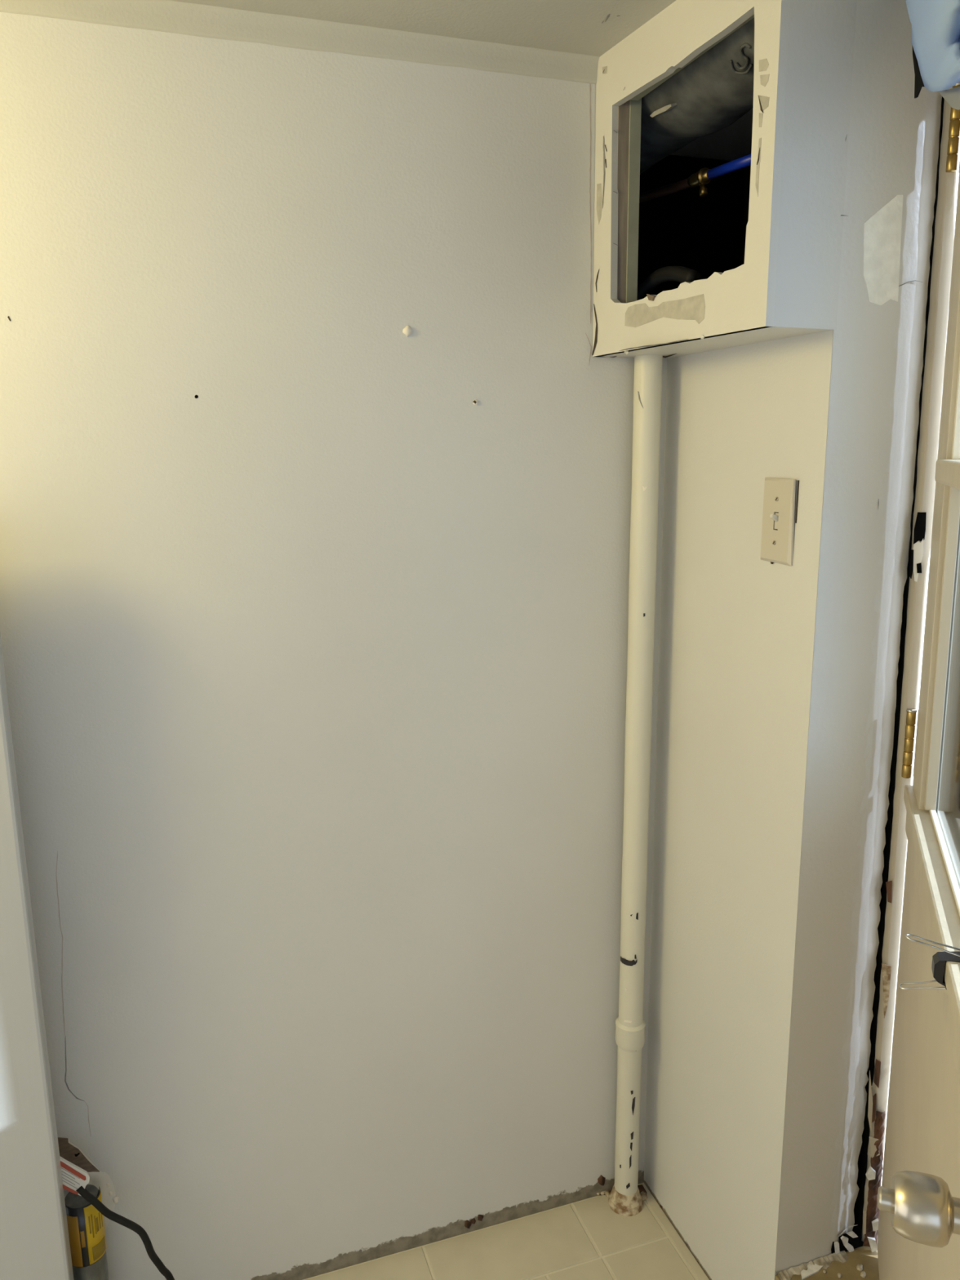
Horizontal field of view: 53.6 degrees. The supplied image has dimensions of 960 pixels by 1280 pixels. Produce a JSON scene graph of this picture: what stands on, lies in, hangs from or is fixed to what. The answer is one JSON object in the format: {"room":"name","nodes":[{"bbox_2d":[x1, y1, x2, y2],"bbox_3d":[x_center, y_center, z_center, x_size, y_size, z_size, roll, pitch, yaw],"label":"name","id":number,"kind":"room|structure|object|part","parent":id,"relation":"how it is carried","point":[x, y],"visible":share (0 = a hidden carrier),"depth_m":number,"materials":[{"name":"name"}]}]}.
{"room":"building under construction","nodes":[
{"label":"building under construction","id":0,"kind":"room"},
{"bbox_2d":[0,12,666,1279],"bbox_3d":[-0.734,0.162,1.391,2.410,2.067,0.111,-5,12,-18],"label":"wall","id":1,"kind":"structure","parent":0,"point":[316,449],"depth_m":1.48,"materials":[{"name":"paint"}]},
{"bbox_2d":[0,0,599,84],"bbox_3d":[-0.844,-0.785,1.107,2.163,0.035,0.013,-5,12,-18],"label":"trim","id":2,"kind":"structure","parent":1,"relation":"attached to","point":[162,15],"depth_m":1.31,"materials":[{"name":"paint"}]},
{"bbox_2d":[169,0,752,160],"bbox_3d":[-0.076,-0.584,-0.142,3.000,0.061,3.900,-5,12,-18],"label":"ceiling","id":3,"kind":"structure","parent":0,"point":[584,27],"depth_m":1.31,"materials":[{"name":"paint"}]},
{"bbox_2d":[302,1182,709,1279],"bbox_3d":[-0.230,1.487,0.017,2.300,0.035,3.318,-5,12,-18],"label":"floor","id":4,"kind":"structure","parent":0,"point":[584,1239],"depth_m":1.73,"materials":[{"name":"beige tile"}]},
{"bbox_2d":[0,635,73,1279],"bbox_3d":[-0.898,0.534,1.245,0.592,1.360,0.045,-5,12,-18],"label":"panel","id":5,"kind":"object","parent":4,"relation":"on","point":[34,1238],"visible":1,"depth_m":1.33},
{"bbox_2d":[64,1184,109,1279],"bbox_3d":[-0.614,1.012,1.499,0.056,0.316,0.055,-5,12,-18],"label":"tube","id":6,"kind":"object","parent":4,"relation":"on","point":[86,1224],"visible":0.81,"depth_m":1.46,"materials":[{"name":"yellow plastic"}]},
{"bbox_2d":[80,1231,85,1248],"bbox_3d":[-0.607,0.915,1.453,0.006,0.028,0.001,-5,12,-18],"label":"print","id":7,"kind":"object","parent":6,"relation":"attached to","point":[82,1233],"depth_m":1.45,"materials":[{"name":"orange"}]},
{"bbox_2d":[88,1216,91,1233],"bbox_3d":[-0.597,0.894,1.454,0.002,0.030,0.001,-5,12,-18],"label":"print","id":8,"kind":"object","parent":6,"relation":"attached to","point":[89,1217],"depth_m":1.45,"materials":[{"name":"black"}]},
{"bbox_2d":[90,1213,94,1238],"bbox_3d":[-0.594,0.898,1.458,0.001,0.042,0.002,9,15,40],"label":"print","id":9,"kind":"object","parent":6,"relation":"on","point":[92,1215],"depth_m":1.46,"materials":[{"name":"black"}]},
{"bbox_2d":[93,1215,97,1234],"bbox_3d":[-0.591,0.899,1.462,0.001,0.032,0.002,7,14,31],"label":"print","id":10,"kind":"object","parent":6,"relation":"on","point":[95,1216],"depth_m":1.46,"materials":[{"name":"black"}]},
{"bbox_2d":[95,1217,98,1231],"bbox_3d":[-0.589,0.900,1.466,0.001,0.024,0.004,5,13,24],"label":"print","id":11,"kind":"object","parent":6,"relation":"on","point":[96,1218],"depth_m":1.46,"materials":[{"name":"black"}]},
{"bbox_2d":[92,1235,106,1260],"bbox_3d":[-0.590,0.944,1.476,0.003,0.024,0.025,4,13,23],"label":"print","id":12,"kind":"object","parent":6,"relation":"attached to","point":[99,1243],"depth_m":1.47,"materials":[{"name":"yellow paper"}]},
{"bbox_2d":[75,1186,174,1279],"bbox_3d":[-0.406,1.013,1.375,0.421,0.367,0.116,9,15,38],"label":"power cord","id":13,"kind":"object","parent":4,"relation":"on","point":[87,1196],"visible":1,"depth_m":1.46,"materials":[{"name":"black rubber"}]},
{"bbox_2d":[59,1155,89,1195],"bbox_3d":[-0.612,0.794,1.419,0.052,0.081,0.011,-5,12,-18],"label":"tag","id":14,"kind":"object","parent":13,"relation":"attached to","point":[73,1176],"visible":0.7,"depth_m":1.42,"materials":[{"name":"white"}]},
{"bbox_2d":[608,354,662,1216],"bbox_3d":[0.275,0.320,1.688,0.068,1.586,0.068,-5,12,-18],"label":"standpipe","id":15,"kind":"object","parent":4,"relation":"on","point":[624,1198],"visible":1,"depth_m":1.65,"materials":[{"name":"paint"}]},
{"bbox_2d":[637,154,751,295],"bbox_3d":[0.456,-0.694,1.590,0.565,0.436,0.810,-5,12,-18],"label":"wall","id":16,"kind":"structure","parent":0,"point":[706,235],"depth_m":1.98,"materials":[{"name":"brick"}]},
{"bbox_2d":[640,17,754,173],"bbox_3d":[0.327,-0.828,1.454,0.204,0.109,0.668,-5,12,-18],"label":"drain pipe","id":17,"kind":"object","parent":16,"relation":"in","point":[714,91],"visible":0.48,"depth_m":1.37,"materials":[{"name":"metal"}]},
{"bbox_2d":[639,153,751,203],"bbox_3d":[0.348,-0.759,1.589,0.025,0.056,0.392,-5,12,-18],"label":"pipe","id":18,"kind":"object","parent":17,"relation":"attached to","point":[704,176],"visible":0.92,"depth_m":1.54,"materials":[{"name":"blue plastic"}]},
{"bbox_2d":[591,0,857,358],"bbox_3d":[0.303,-0.637,1.337,0.151,0.442,0.465,-5,12,-18],"label":"soffit","id":19,"kind":"structure","parent":0,"point":[787,284],"depth_m":1.17,"materials":[{"name":"beige paint"}]},
{"bbox_2d":[636,266,701,300],"bbox_3d":[0.285,-0.553,1.479,0.022,0.048,0.190,-5,12,-18],"label":"hose bend","id":20,"kind":"object","parent":19,"relation":"attached to","point":[677,273],"visible":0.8,"depth_m":1.46,"materials":[{"name":"black rubber"}]},
{"bbox_3d":[0.315,-0.429,1.361,0.137,0.012,0.421,-5,12,-18],"label":"panel","id":21,"kind":"part","parent":19,"relation":"part of","materials":[{"name":"beige paint"}]},
{"bbox_3d":[0.394,-0.600,1.137,0.112,0.435,0.012,-6,13,-23],"label":"panel","id":22,"kind":"part","parent":19,"relation":"part of","materials":[{"name":"paint"}]},
{"bbox_2d":[644,328,903,1279],"bbox_3d":[0.457,0.345,1.587,0.161,1.606,0.440,-5,12,-18],"label":"wall","id":23,"kind":"structure","parent":0,"point":[737,628],"depth_m":1.50,"materials":[{"name":"paint"}]},
{"bbox_2d":[760,477,799,565],"bbox_3d":[0.412,-0.164,1.325,0.015,0.121,0.074,-5,12,-18],"label":"light switch","id":24,"kind":"object","parent":23,"relation":"attached to","point":[779,501],"visible":1,"depth_m":1.32,"materials":[{"name":"beige paint"}]},
{"bbox_2d":[774,511,778,529],"bbox_3d":[0.416,-0.166,1.328,0.004,0.025,0.011,-5,12,-18],"label":"switch","id":25,"kind":"object","parent":24,"relation":"attached to","point":[776,513],"depth_m":1.33,"materials":[{"name":"beige plastic"}]},
{"bbox_2d":[876,81,959,1279],"bbox_3d":[0.461,0.176,0.953,0.121,1.779,0.851,4,12,19],"label":"door","id":26,"kind":"structure","parent":23,"relation":"in","point":[918,1195],"depth_m":1.16,"materials":[{"name":"paint"}]},
{"bbox_3d":[0.487,0.701,1.058,0.008,0.704,0.842,4,12,19],"label":"panel","id":27,"kind":"part","parent":26,"relation":"part of","materials":[{"name":"paint"}]},
{"bbox_3d":[0.339,0.420,0.699,0.067,0.047,0.047,4,12,19],"label":"knob","id":28,"kind":"part","parent":26,"relation":"part of","materials":[{"name":"silver metal"}]},
{"bbox_2d":[898,933,959,989],"bbox_3d":[0.435,0.313,0.913,0.057,0.056,0.017,4,12,20],"label":"binder clip","id":29,"kind":"object","parent":26,"relation":"attached to","point":[939,958],"visible":0.98,"depth_m":0.91,"materials":[{"name":"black metal"}]},
{"bbox_3d":[0.428,0.334,0.920,0.041,0.012,0.015,4,12,19],"label":"wire handle","id":30,"kind":"part","parent":29,"relation":"part of","materials":[{"name":"silver metal"}]},
{"bbox_3d":[0.435,0.291,0.908,0.054,0.012,0.015,4,12,19],"label":"wire handle","id":31,"kind":"part","parent":29,"relation":"part of","materials":[{"name":"silver metal"}]},
{"bbox_2d":[905,0,959,110],"bbox_3d":[0.359,-0.519,0.746,0.053,0.416,0.906,4,13,22],"label":"cloth","id":32,"kind":"object","parent":26,"relation":"hanging from","point":[935,24],"visible":1,"depth_m":0.69,"materials":[{"name":"blue fabric"}]},
{"bbox_3d":[0.495,0.077,0.921,0.007,0.434,0.645,4,12,19],"label":"glass pane","id":33,"kind":"part","parent":26,"relation":"part of","materials":[{"name":"clear glass"}]},
{"bbox_2d":[775,1245,879,1279],"bbox_3d":[1.220,1.147,1.138,1.200,0.200,1.186,-5,12,-18],"label":"floor","id":34,"kind":"structure","parent":0,"point":[860,1264],"depth_m":1.49,"materials":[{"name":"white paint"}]},
{"bbox_2d":[774,0,942,1274],"bbox_3d":[0.486,0.109,1.336,0.299,1.912,0.054,-5,12,-18],"label":"wall","id":35,"kind":"structure","parent":0,"point":[894,136],"depth_m":1.29,"materials":[{"name":"paint"}]},
{"bbox_2d":[852,87,959,1252],"bbox_3d":[0.655,0.091,1.367,0.167,1.803,0.054,-5,12,-18],"label":"trim","id":36,"kind":"structure","parent":35,"relation":"attached to","point":[870,1159],"depth_m":1.34,"materials":[{"name":"white wood"}]}
]}

